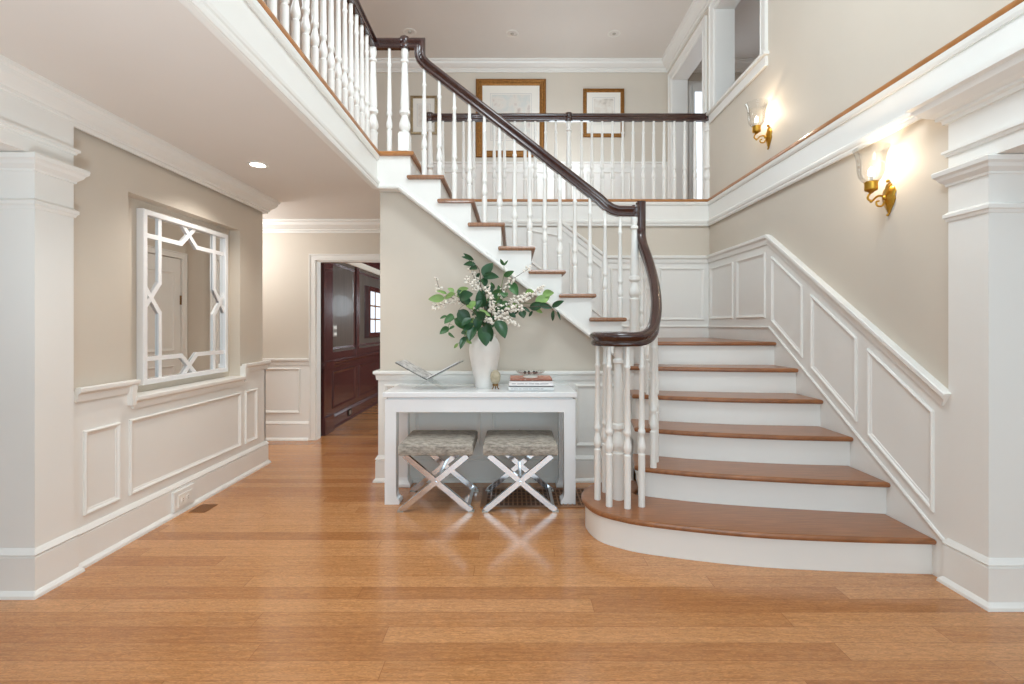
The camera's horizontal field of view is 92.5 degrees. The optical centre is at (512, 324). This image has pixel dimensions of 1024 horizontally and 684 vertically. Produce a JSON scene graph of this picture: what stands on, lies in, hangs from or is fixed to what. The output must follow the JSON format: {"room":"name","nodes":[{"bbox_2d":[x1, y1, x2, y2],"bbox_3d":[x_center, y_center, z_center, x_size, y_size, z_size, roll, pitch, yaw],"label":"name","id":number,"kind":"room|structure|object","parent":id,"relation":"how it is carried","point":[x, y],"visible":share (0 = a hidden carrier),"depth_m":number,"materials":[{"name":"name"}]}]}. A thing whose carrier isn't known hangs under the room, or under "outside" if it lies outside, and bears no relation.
{"room":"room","nodes":[
{"label":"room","id":0,"kind":"room"},
{"bbox_2d":[74,128,262,391],"bbox_3d":[-2.410,0.063,3.500,0.220,2.430,2.000,0,0,0],"label":"wall","id":1,"kind":"structure","parent":0,"point":[120,181],"depth_m":2.91,"materials":[{"name":"beige paint"}]},
{"bbox_2d":[0,89,80,165],"bbox_3d":[-2.627,-0.979,-0.343,0.745,0.347,5.715,0,0,0],"label":"trim","id":2,"kind":"structure","parent":1,"relation":"attached to","point":[14,109],"depth_m":2.30,"materials":[{"name":"white paint"}]},
{"bbox_2d":[0,54,279,213],"bbox_3d":[-2.490,-1.087,0.695,0.620,0.130,7.790,0,0,0],"label":"trim","id":3,"kind":"structure","parent":1,"relation":"attached to","point":[16,79],"depth_m":2.76,"materials":[{"name":"white paint"}]},
{"bbox_2d":[74,366,264,529],"bbox_3d":[-2.401,0.813,3.509,0.238,0.930,2.017,0,0,0],"label":"trim","id":4,"kind":"structure","parent":1,"relation":"attached to","point":[163,445],"depth_m":3.12,"materials":[{"name":"white paint"}]},
{"bbox_2d":[74,360,270,408],"bbox_3d":[-2.414,0.415,3.551,0.335,0.175,2.002,0,0,0],"label":"trim","id":5,"kind":"structure","parent":1,"relation":"attached to","point":[156,396],"depth_m":3.17,"materials":[{"name":"white paint"}]},
{"bbox_2d":[75,441,270,567],"bbox_3d":[-2.414,1.173,3.526,0.336,0.210,2.053,0,0,0],"label":"baseboard","id":6,"kind":"structure","parent":1,"relation":"attached to","point":[103,536],"depth_m":3.09,"materials":[{"name":"white paint"}]},
{"bbox_2d":[136,208,227,384],"bbox_3d":[-2.364,-0.179,3.568,0.046,1.125,0.924,0,0,0],"label":"wall mirror","id":7,"kind":"object","parent":1,"relation":"attached to","point":[182,266],"visible":1,"depth_m":3.47,"materials":[{"name":"white paint"}]},
{"bbox_2d":[172,483,193,512],"bbox_3d":[-2.252,1.172,3.325,0.029,0.138,0.212,0,0,0],"label":"wall outlet","id":8,"kind":"object","parent":1,"relation":"attached to","point":[181,498],"visible":1,"depth_m":3.32,"materials":[{"name":"white paint"}]},
{"bbox_2d":[0,0,379,218],"bbox_3d":[-4.920,-1.250,1.175,8.160,0.195,8.750,0,0,0],"label":"ceiling","id":9,"kind":"structure","parent":0,"point":[153,65],"depth_m":2.39,"materials":[{"name":"paint"}]},
{"bbox_2d":[247,161,268,167],"bbox_3d":[-1.830,-1.148,3.515,0.144,0.006,0.144,0,0,0],"label":"recessed light","id":10,"kind":"object","parent":9,"relation":"in","point":[255,164],"visible":1,"depth_m":3.51,"materials":[{"name":"white plastic"}]},
{"bbox_2d":[263,233,379,357],"bbox_3d":[-3.500,0.063,5.500,5.000,2.430,0.100,0,0,0],"label":"wall","id":11,"kind":"structure","parent":0,"point":[285,255],"depth_m":5.45,"materials":[{"name":"beige paint"}]},
{"bbox_2d":[263,358,308,364],"bbox_3d":[-4.130,0.406,5.420,3.740,0.075,0.035,0,0,0],"label":"trim","id":12,"kind":"structure","parent":11,"relation":"attached to","point":[274,361],"depth_m":5.42,"materials":[{"name":"white paint"}]},
{"bbox_2d":[265,365,308,420],"bbox_3d":[-4.130,0.838,5.444,3.740,0.880,0.012,0,0,0],"label":"trim","id":13,"kind":"structure","parent":11,"relation":"attached to","point":[281,387],"depth_m":5.44,"materials":[{"name":"white paint"}]},
{"bbox_2d":[265,421,308,440],"bbox_3d":[-4.130,1.173,5.420,3.740,0.210,0.036,0,0,0],"label":"baseboard","id":14,"kind":"structure","parent":11,"relation":"attached to","point":[274,430],"depth_m":5.42,"materials":[{"name":"white paint"}]},
{"bbox_2d":[263,219,379,232],"bbox_3d":[-3.500,-1.087,5.385,5.000,0.130,0.130,0,0,0],"label":"trim","id":15,"kind":"structure","parent":11,"relation":"attached to","point":[269,225],"depth_m":5.37,"materials":[{"name":"white paint"}]},
{"bbox_2d":[309,254,379,439],"bbox_3d":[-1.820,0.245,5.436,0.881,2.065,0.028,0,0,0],"label":"trim","id":16,"kind":"structure","parent":11,"relation":"attached to","point":[313,258],"depth_m":5.43,"materials":[{"name":"white paint"}]},
{"bbox_2d":[333,263,379,351],"bbox_3d":[-2.300,0.068,8.025,0.100,2.420,4.950,0,0,0],"label":"wall","id":17,"kind":"structure","parent":0,"point":[342,278],"depth_m":6.66,"materials":[{"name":"brown wood"}]},
{"bbox_2d":[321,263,333,435],"bbox_3d":[-2.208,0.128,5.800,0.085,2.300,0.280,0,0,0],"label":"trim","id":18,"kind":"structure","parent":17,"relation":"attached to","point":[327,418],"depth_m":5.75,"materials":[{"name":"brown wood"}]},
{"bbox_2d":[333,325,336,336],"bbox_3d":[-2.242,0.073,6.160,0.016,0.150,0.160,0,0,0],"label":"light switch","id":19,"kind":"object","parent":17,"relation":"attached to","point":[334,326],"visible":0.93,"depth_m":6.16,"materials":[{"name":"silver metal"}]},
{"bbox_2d":[321,392,377,435],"bbox_3d":[-2.219,1.193,8.000,0.038,0.170,4.800,0,0,0],"label":"baseboard","id":20,"kind":"structure","parent":17,"relation":"attached to","point":[340,417],"depth_m":6.88,"materials":[{"name":"brown wood"}]},
{"bbox_2d":[321,263,379,366],"bbox_3d":[-2.219,-0.307,8.000,0.062,1.670,4.800,0,0,0],"label":"trim","id":21,"kind":"structure","parent":17,"relation":"attached to","point":[344,357],"depth_m":6.96,"materials":[{"name":"brown wood"}]},
{"bbox_2d":[332,357,379,413],"bbox_3d":[-2.244,0.878,7.975,0.012,0.800,4.850,0,0,0],"label":"trim","id":22,"kind":"structure","parent":17,"relation":"attached to","point":[344,380],"depth_m":6.83,"materials":[{"name":"brown wood"}]},
{"bbox_2d":[364,285,379,337],"bbox_3d":[-2.210,-0.202,7.925,0.080,0.800,1.010,0,0,0],"label":"window","id":23,"kind":"structure","parent":17,"relation":"in","point":[371,294],"depth_m":7.71,"materials":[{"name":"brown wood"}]},
{"bbox_2d":[257,0,707,201],"bbox_3d":[-1.000,-1.365,1.875,16.000,0.035,10.150,0,0,0],"label":"floor","id":24,"kind":"structure","parent":0,"point":[261,2],"depth_m":3.88,"materials":[{"name":"brown wood"}]},
{"bbox_2d":[263,0,410,150],"bbox_3d":[-1.073,-1.842,2.590,0.335,0.920,2.784,0,0,4],"label":"gallery railing","id":25,"kind":"object","parent":24,"relation":"on","point":[364,112],"visible":0.94,"depth_m":3.37,"materials":[{"name":"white wood"}]},
{"bbox_2d":[426,112,709,198],"bbox_3d":[0.620,-1.865,5.430,3.173,0.967,0.092,0,0,0],"label":"gallery railing","id":26,"kind":"object","parent":24,"relation":"on","point":[568,118],"visible":0.78,"depth_m":5.41,"materials":[{"name":"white wood"}]},
{"bbox_2d":[380,192,614,370],"bbox_3d":[-0.055,0.028,4.735,2.070,2.500,1.430,0,0,0],"label":"wall","id":27,"kind":"structure","parent":0,"point":[416,248],"depth_m":4.02,"materials":[{"name":"beige paint"}]},
{"bbox_2d":[178,0,379,188],"bbox_3d":[-1.097,-1.215,0.355,0.025,0.266,7.110,0,0,0],"label":"trim","id":28,"kind":"structure","parent":27,"relation":"attached to","point":[238,12],"depth_m":2.33,"materials":[{"name":"white paint"}]},
{"bbox_2d":[373,456,601,482],"bbox_3d":[-0.079,1.173,4.240,2.118,0.210,0.540,0,0,0],"label":"baseboard","id":29,"kind":"structure","parent":27,"relation":"attached to","point":[477,469],"depth_m":3.99,"materials":[{"name":"white paint"}]},
{"bbox_2d":[373,369,613,379],"bbox_3d":[-0.079,0.410,4.240,2.117,0.075,0.539,0,0,0],"label":"trim","id":30,"kind":"structure","parent":27,"relation":"attached to","point":[380,375],"depth_m":3.99,"materials":[{"name":"white paint"}]},
{"bbox_2d":[378,380,613,455],"bbox_3d":[-0.061,0.838,4.013,2.082,0.880,0.014,0,0,0],"label":"trim","id":31,"kind":"structure","parent":27,"relation":"attached to","point":[427,420],"depth_m":4.01,"materials":[{"name":"white paint"}]},
{"bbox_2d":[0,404,1023,683],"bbox_3d":[-1.000,1.328,3.650,16.000,0.100,13.700,0,0,0],"label":"floor","id":32,"kind":"structure","parent":0,"point":[301,571],"depth_m":2.22,"materials":[{"name":"brown wood"}]},
{"bbox_2d":[189,504,217,511],"bbox_3d":[-2.158,1.275,3.415,0.115,0.006,0.150,0,0,0],"label":"floor vent","id":33,"kind":"object","parent":32,"relation":"in","point":[203,507],"visible":1,"depth_m":3.40,"materials":[{"name":"brown wood"}]},
{"bbox_2d":[397,429,478,511],"bbox_3d":[-0.528,1.044,3.565,0.524,0.480,0.470,0,0,0],"label":"stool","id":34,"kind":"object","parent":32,"relation":"on","point":[435,444],"visible":1,"depth_m":3.35,"materials":[{"name":"grey fabric"}]},
{"bbox_2d":[383,384,576,504],"bbox_3d":[-0.234,0.878,3.720,1.382,0.800,0.490,0,0,0],"label":"console table","id":35,"kind":"object","parent":32,"relation":"on","point":[402,399],"visible":0.99,"depth_m":3.49,"materials":[{"name":"white paint"}]},
{"bbox_2d":[469,334,499,388],"bbox_3d":[-0.218,0.274,3.750,0.239,0.408,0.239,0,0,0],"label":"vase","id":36,"kind":"object","parent":35,"relation":"on","point":[484,359],"visible":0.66,"depth_m":3.67,"materials":[{"name":"white ceramic"}]},
{"bbox_2d":[428,253,563,348],"bbox_3d":[-0.126,-0.185,3.695,1.022,0.720,0.384,0,0,0],"label":"flower arrangement","id":37,"kind":"object","parent":36,"relation":"in","point":[470,326],"visible":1,"depth_m":3.70,"materials":[{"name":"green plant"}]},
{"bbox_2d":[490,370,500,389],"bbox_3d":[-0.130,0.405,3.630,0.079,0.144,0.079,0,0,0],"label":"egg ornament","id":38,"kind":"object","parent":35,"relation":"on","point":[495,376],"visible":1,"depth_m":3.60,"materials":[{"name":"stone"}]},
{"bbox_2d":[508,385,553,390],"bbox_3d":[0.134,0.462,3.672,0.333,0.032,0.256,0,0,0],"label":"book","id":39,"kind":"object","parent":35,"relation":"on","point":[509,388],"visible":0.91,"depth_m":3.54,"materials":[{"name":"white paper"}]},
{"bbox_2d":[509,377,552,386],"bbox_3d":[0.132,0.425,3.675,0.320,0.041,0.251,0,0,0],"label":"book","id":40,"kind":"object","parent":39,"relation":"on","point":[511,383],"visible":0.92,"depth_m":3.55,"materials":[{"name":"white paper"}]},
{"bbox_2d":[510,375,551,380],"bbox_3d":[0.133,0.398,3.678,0.305,0.014,0.245,0,0,0],"label":"book","id":41,"kind":"object","parent":40,"relation":"on","point":[512,377],"visible":0.89,"depth_m":3.58,"materials":[{"name":"orange paper"}]},
{"bbox_2d":[523,371,537,377],"bbox_3d":[0.130,0.366,3.660,0.216,0.049,0.216,0,0,0],"label":"glass dish","id":42,"kind":"object","parent":41,"relation":"on","point":[534,372],"visible":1,"depth_m":3.62,"materials":[{"name":"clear glass"}]},
{"bbox_2d":[482,429,558,511],"bbox_3d":[0.050,1.044,3.565,0.524,0.480,0.470,0,0,0],"label":"stool","id":43,"kind":"object","parent":32,"relation":"on","point":[510,444],"visible":1,"depth_m":3.35,"materials":[{"name":"grey fabric"}]},
{"bbox_2d":[480,488,585,507],"bbox_3d":[0.180,1.275,3.625,0.820,0.006,0.410,0,0,0],"label":"floor vent","id":44,"kind":"object","parent":32,"relation":"in","point":[520,497],"visible":0.54,"depth_m":3.58,"materials":[{"name":"brown metal"}]},
{"bbox_2d":[377,156,936,573],"bbox_3d":[0.532,-0.035,3.936,3.235,2.627,2.898,0,0,0],"label":"staircase","id":45,"kind":"structure","parent":32,"relation":"on","point":[747,473],"depth_m":3.13,"materials":[{"name":"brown wood"}]},
{"bbox_2d":[407,38,661,508],"bbox_3d":[0.103,-0.603,3.417,1.941,3.382,1.119,0,0,0],"label":"stair railing","id":46,"kind":"object","parent":45,"relation":"on","point":[646,311],"visible":1,"depth_m":3.89,"materials":[{"name":"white wood"}]},
{"bbox_2d":[264,0,759,57],"bbox_3d":[-1.000,-3.712,1.925,16.000,0.100,10.250,0,0,0],"label":"ceiling","id":47,"kind":"structure","parent":0,"point":[450,28],"depth_m":6.03,"materials":[{"name":"paint"}]},
{"bbox_2d":[403,28,415,35],"bbox_3d":[-1.290,-3.656,6.124,0.164,0.009,0.164,0,0,0],"label":"recessed light","id":48,"kind":"object","parent":47,"relation":"in","point":[408,31],"visible":1,"depth_m":6.12,"materials":[{"name":"white plastic"}]},
{"bbox_2d":[506,30,518,37],"bbox_3d":[-0.010,-3.656,6.156,0.164,0.009,0.164,0,0,0],"label":"recessed light","id":49,"kind":"object","parent":47,"relation":"in","point":[510,33],"visible":1,"depth_m":6.15,"materials":[{"name":"white plastic"}]},
{"bbox_2d":[607,30,620,37],"bbox_3d":[1.270,-3.656,6.156,0.164,0.009,0.164,0,0,0],"label":"recessed light","id":50,"kind":"object","parent":47,"relation":"in","point":[613,33],"visible":1,"depth_m":6.15,"materials":[{"name":"white plastic"}]},
{"bbox_2d":[319,73,741,161],"bbox_3d":[0.500,-2.522,6.925,13.000,2.280,0.150,0,0,0],"label":"wall","id":51,"kind":"structure","parent":0,"point":[643,92],"depth_m":6.85,"materials":[{"name":"beige paint"}]},
{"bbox_2d":[410,96,436,134],"bbox_3d":[-1.245,-2.929,6.833,0.370,0.535,0.034,0,0,0],"label":"framed picture","id":52,"kind":"object","parent":51,"relation":"attached to","point":[415,101],"visible":0.58,"depth_m":6.84,"materials":[{"name":"white"}]},
{"bbox_2d":[418,105,428,124],"bbox_3d":[-1.245,-2.929,6.837,0.150,0.275,0.003,0,0,0],"label":"print","id":53,"kind":"object","parent":52,"relation":"attached to","point":[419,106],"depth_m":6.84},
{"bbox_2d":[476,79,545,156],"bbox_3d":[-0.029,-2.887,6.833,0.980,1.090,0.034,0,0,0],"label":"framed picture","id":54,"kind":"object","parent":51,"relation":"attached to","point":[501,95],"visible":0.6,"depth_m":6.83,"materials":[{"name":"white"}]},
{"bbox_2d":[492,95,529,138],"bbox_3d":[-0.029,-2.902,6.837,0.540,0.620,0.003,0,0,0],"label":"print","id":55,"kind":"object","parent":54,"relation":"attached to","point":[500,103],"depth_m":6.84},
{"bbox_2d":[420,162,667,166],"bbox_3d":[-1.867,-2.237,6.821,8.065,0.070,0.030,0,0,0],"label":"trim","id":56,"kind":"structure","parent":51,"relation":"attached to","point":[447,164],"depth_m":6.82,"materials":[{"name":"white paint"}]},
{"bbox_2d":[427,167,667,198],"bbox_3d":[-1.867,-1.812,6.843,8.065,0.860,0.014,0,0,0],"label":"trim","id":57,"kind":"structure","parent":51,"relation":"attached to","point":[648,170],"depth_m":6.84,"materials":[{"name":"white paint"}]},
{"bbox_2d":[583,88,623,136],"bbox_3d":[1.265,-2.959,6.833,0.574,0.675,0.034,0,0,0],"label":"framed picture","id":58,"kind":"object","parent":51,"relation":"attached to","point":[595,100],"visible":0.85,"depth_m":6.83,"materials":[{"name":"white paper"}]},
{"bbox_2d":[594,99,613,122],"bbox_3d":[1.265,-2.990,6.837,0.274,0.335,0.003,0,0,0],"label":"print","id":59,"kind":"object","parent":58,"relation":"attached to","point":[600,105],"depth_m":6.84},
{"bbox_2d":[688,81,701,198],"bbox_3d":[2.925,-2.389,6.836,0.960,2.015,0.028,0,0,0],"label":"trim","id":60,"kind":"structure","parent":51,"relation":"attached to","point":[690,83],"depth_m":6.83,"materials":[{"name":"white paint"}]},
{"bbox_2d":[692,85,701,198],"bbox_3d":[2.925,-2.362,6.834,0.850,1.960,0.028,0,0,0],"label":"door","id":61,"kind":"structure","parent":51,"relation":"in","point":[696,89],"depth_m":6.84,"materials":[{"name":"white paint"}]},
{"bbox_2d":[505,226,708,254],"bbox_3d":[0.682,-0.037,5.475,3.365,2.630,0.150,0,0,0],"label":"wall","id":62,"kind":"structure","parent":0,"point":[662,240],"depth_m":5.40,"materials":[{"name":"beige paint"}]},
{"bbox_2d":[505,227,708,337],"bbox_3d":[0.983,-0.348,5.393,2.365,1.452,0.015,0,0,0],"label":"trim","id":63,"kind":"structure","parent":62,"relation":"attached to","point":[681,290],"depth_m":5.38,"materials":[{"name":"white paint"}]},
{"bbox_2d":[562,222,707,262],"bbox_3d":[1.327,-0.906,5.367,1.646,0.450,0.036,0,0,0],"label":"trim","id":64,"kind":"structure","parent":62,"relation":"attached to","point":[567,229],"depth_m":5.37,"materials":[{"name":"white paint"}]},
{"bbox_2d":[622,326,707,326],"bbox_3d":[1.550,0.016,5.379,1.200,0.020,0.012,0,0,0],"label":"trim","id":65,"kind":"structure","parent":62,"relation":"attached to","point":[622,326],"depth_m":5.37,"materials":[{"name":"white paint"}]},
{"bbox_2d":[668,0,1013,388],"bbox_3d":[2.265,-1.192,1.825,0.200,4.940,10.050,0,0,0],"label":"wall","id":66,"kind":"structure","parent":0,"point":[825,56],"depth_m":3.09,"materials":[{"name":"beige paint"}]},
{"bbox_2d":[310,0,710,72],"bbox_3d":[-1.867,-3.595,1.825,8.065,0.135,10.050,0,0,0],"label":"trim","id":67,"kind":"structure","parent":66,"relation":"attached to","point":[697,9],"depth_m":6.75,"materials":[{"name":"white paint"}]},
{"bbox_2d":[668,15,706,198],"bbox_3d":[2.253,-2.417,6.115,0.233,2.070,1.310,0,0,0],"label":"trim","id":68,"kind":"structure","parent":66,"relation":"attached to","point":[695,50],"depth_m":6.65,"materials":[{"name":"white paint"}]},
{"bbox_2d":[693,58,755,72],"bbox_3d":[4.383,-3.595,4.925,4.035,0.135,3.850,0,0,0],"label":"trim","id":69,"kind":"structure","parent":66,"relation":"attached to","point":[741,64],"depth_m":6.77,"materials":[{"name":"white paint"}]},
{"bbox_2d":[706,51,768,122],"bbox_3d":[2.240,-2.262,4.755,0.250,0.120,1.230,0,0,0],"label":"trim","id":70,"kind":"structure","parent":66,"relation":"attached to","point":[760,63],"depth_m":4.61,"materials":[{"name":"white paint"}]},
{"bbox_2d":[708,0,767,110],"bbox_3d":[2.253,-2.912,4.760,0.233,1.180,1.200,0,0,0],"label":"trim","id":71,"kind":"structure","parent":66,"relation":"attached to","point":[721,13],"depth_m":5.24,"materials":[{"name":"white paint"}]},
{"bbox_2d":[475,1,1023,225],"bbox_3d":[0.688,-1.220,1.100,2.975,0.256,8.600,0,0,0],"label":"trim","id":72,"kind":"structure","parent":66,"relation":"attached to","point":[1009,36],"depth_m":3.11,"materials":[{"name":"white paint"}]},
{"bbox_2d":[752,116,771,149],"bbox_3d":[2.066,-1.677,4.140,0.198,0.391,0.180,0,0,0],"label":"wall sconce","id":73,"kind":"object","parent":66,"relation":"attached to","point":[756,128],"visible":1,"depth_m":4.13,"materials":[{"name":"gold metal"}]},
{"bbox_2d":[710,253,933,512],"bbox_3d":[2.143,0.171,3.910,0.014,1.573,2.820,0,0,0],"label":"trim","id":74,"kind":"structure","parent":66,"relation":"attached to","point":[929,502],"depth_m":3.23,"materials":[{"name":"white paint"}]},
{"bbox_2d":[708,326,944,541],"bbox_3d":[2.144,0.549,3.908,0.012,1.078,2.954,0,0,0],"label":"trim","id":75,"kind":"structure","parent":66,"relation":"attached to","point":[829,401],"depth_m":3.06,"materials":[{"name":"white paint"}]},
{"bbox_2d":[709,235,947,576],"bbox_3d":[2.158,0.261,3.910,0.015,2.034,2.980,0,0,0],"label":"wainscoting","id":76,"kind":"structure","parent":66,"relation":"attached to","point":[900,423],"depth_m":3.15,"materials":[{"name":"white paint"}]},
{"bbox_2d":[707,234,950,405],"bbox_3d":[2.132,-0.178,3.894,0.036,1.164,2.982,0,0,0],"label":"trim","id":77,"kind":"structure","parent":66,"relation":"attached to","point":[911,368],"depth_m":3.07,"materials":[{"name":"white paint"}]},
{"bbox_2d":[707,0,1023,200],"bbox_3d":[2.195,-1.365,1.080,0.140,0.035,8.560,0,0,0],"label":"trim","id":78,"kind":"structure","parent":66,"relation":"attached to","point":[1014,3],"depth_m":2.71,"materials":[{"name":"brown wood"}]},
{"bbox_2d":[863,167,896,215],"bbox_3d":[2.066,-0.820,2.815,0.198,0.391,0.180,0,0,0],"label":"wall sconce","id":79,"kind":"object","parent":66,"relation":"attached to","point":[888,196],"visible":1,"depth_m":2.80,"materials":[{"name":"gold metal"}]},
{"bbox_2d":[905,43,1023,125],"bbox_3d":[2.125,-1.057,-0.330,0.190,0.130,5.740,0,0,0],"label":"trim","id":80,"kind":"structure","parent":66,"relation":"attached to","point":[1002,77],"depth_m":2.20,"materials":[{"name":"white paint"}]},
{"bbox_2d":[941,89,1023,167],"bbox_3d":[2.350,-0.957,-0.390,0.400,0.390,5.620,0,0,0],"label":"trim","id":81,"kind":"structure","parent":66,"relation":"attached to","point":[1009,110],"depth_m":2.21,"materials":[{"name":"white paint"}]},
{"bbox_3d":[4.975,0.063,2.340,4.050,2.430,0.120,0,0,0],"label":"wall","id":82,"kind":"structure","parent":0,"visible":0},
{"bbox_2d":[931,154,1023,221],"bbox_3d":[2.550,-0.635,2.317,0.894,0.253,0.299,0,0,0],"label":"trim","id":83,"kind":"structure","parent":82,"relation":"attached to","point":[986,164],"depth_m":2.22,"materials":[{"name":"white paint"}]},
{"bbox_2d":[936,538,1023,611],"bbox_3d":[2.550,1.165,2.317,0.864,0.225,0.269,0,0,0],"label":"baseboard","id":84,"kind":"structure","parent":82,"relation":"attached to","point":[993,584],"depth_m":2.22,"materials":[{"name":"white paint"}]},
{"bbox_2d":[948,174,1023,557],"bbox_3d":[2.550,0.258,2.317,0.800,2.040,0.205,0,0,0],"label":"column","id":85,"kind":"structure","parent":82,"relation":"attached to","point":[986,250],"depth_m":2.22,"materials":[{"name":"white paint"}]},
{"bbox_3d":[-6.000,0.063,2.430,6.000,2.430,0.140,0,0,0],"label":"wall","id":86,"kind":"structure","parent":0,"visible":0},
{"bbox_2d":[0,171,73,547],"bbox_3d":[-2.627,0.236,2.413,0.745,2.083,0.205,0,0,0],"label":"column","id":87,"kind":"structure","parent":86,"relation":"attached to","point":[37,246],"depth_m":2.32,"materials":[{"name":"white paint"}]},
{"bbox_2d":[0,530,84,599],"bbox_3d":[-2.627,1.165,2.413,0.809,0.225,0.269,0,0,0],"label":"baseboard","id":88,"kind":"structure","parent":86,"relation":"attached to","point":[25,573],"depth_m":2.31,"materials":[{"name":"white paint"}]},
{"bbox_2d":[0,152,89,217],"bbox_3d":[-2.627,-0.677,2.413,0.839,0.255,0.299,0,0,0],"label":"trim","id":89,"kind":"structure","parent":86,"relation":"attached to","point":[9,161],"depth_m":2.31,"materials":[{"name":"white paint"}]},
{"bbox_3d":[-0.025,0.068,10.450,4.450,2.420,0.100,0,0,0],"label":"wall","id":90,"kind":"structure","parent":0,"visible":0},
{"bbox_2d":[346,263,379,275],"bbox_3d":[-2.200,-0.862,8.160,0.060,0.080,4.480,0,0,0],"label":"trim","id":91,"kind":"structure","parent":90,"relation":"attached to","point":[362,266],"depth_m":7.30,"materials":[{"name":"beige paint"}]},
{"bbox_3d":[-0.624,0.386,3.690,0.412,0.181,0.179,0,0,0],"label":"book stand","id":92,"kind":"object","parent":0,"visible":0},
{"bbox_2d":[395,360,462,379],"bbox_3d":[-0.624,0.336,3.690,0.470,0.133,0.220,0,0,6],"label":"open book","id":93,"kind":"object","parent":92,"relation":"on","point":[405,364],"visible":1,"depth_m":3.64,"materials":[{"name":"white paper"}]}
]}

